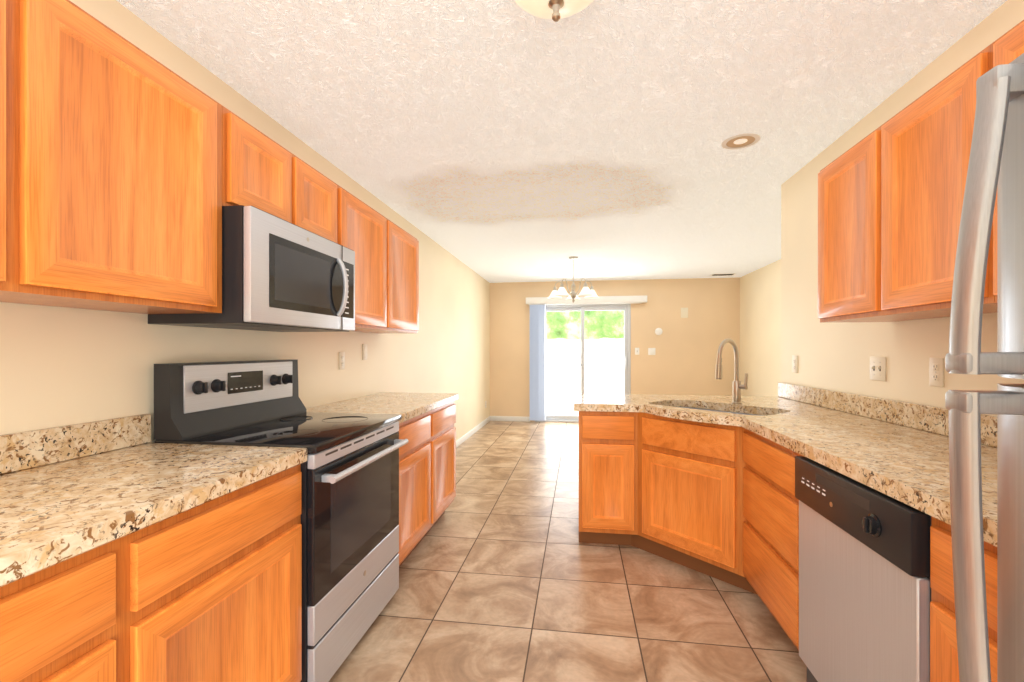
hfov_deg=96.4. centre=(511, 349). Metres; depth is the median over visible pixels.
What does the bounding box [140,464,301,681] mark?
base cabinet
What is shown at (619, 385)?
backdrop
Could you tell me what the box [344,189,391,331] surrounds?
upper cabinet
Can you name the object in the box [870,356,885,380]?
outlet
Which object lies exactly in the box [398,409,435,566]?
base cabinet
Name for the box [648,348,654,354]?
outlet
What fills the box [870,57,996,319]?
upper cabinet
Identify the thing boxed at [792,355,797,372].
outlet
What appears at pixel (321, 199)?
upper cabinet
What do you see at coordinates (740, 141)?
recessed light
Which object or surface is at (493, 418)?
baseboard
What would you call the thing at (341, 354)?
outlet
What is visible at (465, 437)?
baseboard
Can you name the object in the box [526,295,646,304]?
valance
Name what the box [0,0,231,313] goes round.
upper cabinet
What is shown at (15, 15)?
upper cabinet
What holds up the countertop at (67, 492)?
on the base cabinet at (210, 591)
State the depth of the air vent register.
7.16 m
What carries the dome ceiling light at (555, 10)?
attached to the shell
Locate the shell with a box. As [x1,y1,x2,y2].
[0,0,1023,442]
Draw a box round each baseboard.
[456,416,490,447]
[491,416,529,421]
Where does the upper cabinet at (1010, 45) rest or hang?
attached to the shell
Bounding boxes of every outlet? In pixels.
[339,352,344,369]
[362,344,366,359]
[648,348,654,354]
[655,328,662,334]
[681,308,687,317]
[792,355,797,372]
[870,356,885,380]
[929,358,943,386]
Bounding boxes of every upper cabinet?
[0,0,31,299]
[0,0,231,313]
[232,112,299,226]
[300,159,343,245]
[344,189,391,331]
[368,222,418,333]
[818,134,907,322]
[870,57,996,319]
[974,20,1023,307]
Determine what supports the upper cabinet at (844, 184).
attached to the shell
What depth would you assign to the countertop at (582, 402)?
2.87 m
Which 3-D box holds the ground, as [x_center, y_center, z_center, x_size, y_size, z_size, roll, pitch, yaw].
[1.785,1.345,9.179,16.000,0.050,2.519,0,0,8]
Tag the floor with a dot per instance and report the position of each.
(505, 575)
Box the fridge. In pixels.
[945,53,1023,681]
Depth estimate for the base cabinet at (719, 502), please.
2.56 m
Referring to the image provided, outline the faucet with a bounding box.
[715,338,747,403]
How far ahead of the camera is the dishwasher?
1.32 m
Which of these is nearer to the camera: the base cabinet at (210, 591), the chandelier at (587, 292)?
the base cabinet at (210, 591)
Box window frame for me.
[535,304,630,422]
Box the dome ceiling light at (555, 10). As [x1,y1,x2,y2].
[514,0,593,21]
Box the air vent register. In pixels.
[709,273,736,275]
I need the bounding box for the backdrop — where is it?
[546,310,623,407]
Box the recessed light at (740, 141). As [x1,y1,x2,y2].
[721,133,760,149]
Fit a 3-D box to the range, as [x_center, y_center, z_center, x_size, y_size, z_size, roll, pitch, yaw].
[-0.906,0.650,1.989,0.688,1.200,0.764,0,0,8]
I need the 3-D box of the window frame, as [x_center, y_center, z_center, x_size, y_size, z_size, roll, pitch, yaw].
[1.209,0.229,7.892,1.624,2.042,0.152,0,0,8]
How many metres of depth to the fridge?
0.63 m
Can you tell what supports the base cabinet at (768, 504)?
on the floor
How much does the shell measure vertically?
2.520 m
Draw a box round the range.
[154,359,408,681]
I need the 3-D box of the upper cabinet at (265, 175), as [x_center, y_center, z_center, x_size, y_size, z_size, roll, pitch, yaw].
[-1.138,-0.689,1.828,0.324,0.354,0.382,0,0,8]
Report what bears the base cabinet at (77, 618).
on the floor
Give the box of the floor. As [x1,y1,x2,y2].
[329,421,806,681]
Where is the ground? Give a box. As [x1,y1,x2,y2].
[546,407,578,415]
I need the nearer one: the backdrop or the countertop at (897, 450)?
the countertop at (897, 450)
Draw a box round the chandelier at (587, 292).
[548,256,598,302]
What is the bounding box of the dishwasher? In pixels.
[795,456,930,681]
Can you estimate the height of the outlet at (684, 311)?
0.168 m
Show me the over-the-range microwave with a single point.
(279, 274)
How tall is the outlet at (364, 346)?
0.115 m
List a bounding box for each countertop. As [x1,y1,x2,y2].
[0,392,457,586]
[574,394,653,414]
[638,382,996,546]
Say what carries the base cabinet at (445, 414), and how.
on the floor
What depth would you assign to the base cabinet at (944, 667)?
1.03 m
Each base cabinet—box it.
[0,530,139,681]
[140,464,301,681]
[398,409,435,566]
[436,401,455,521]
[579,411,634,546]
[635,412,738,586]
[739,426,802,649]
[930,516,996,681]
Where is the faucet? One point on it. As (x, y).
(738, 386)
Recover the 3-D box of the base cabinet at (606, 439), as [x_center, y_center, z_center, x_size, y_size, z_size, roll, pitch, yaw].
[0.644,0.817,3.165,0.363,0.866,0.629,0,0,8]
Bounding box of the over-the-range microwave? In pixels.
[148,205,354,331]

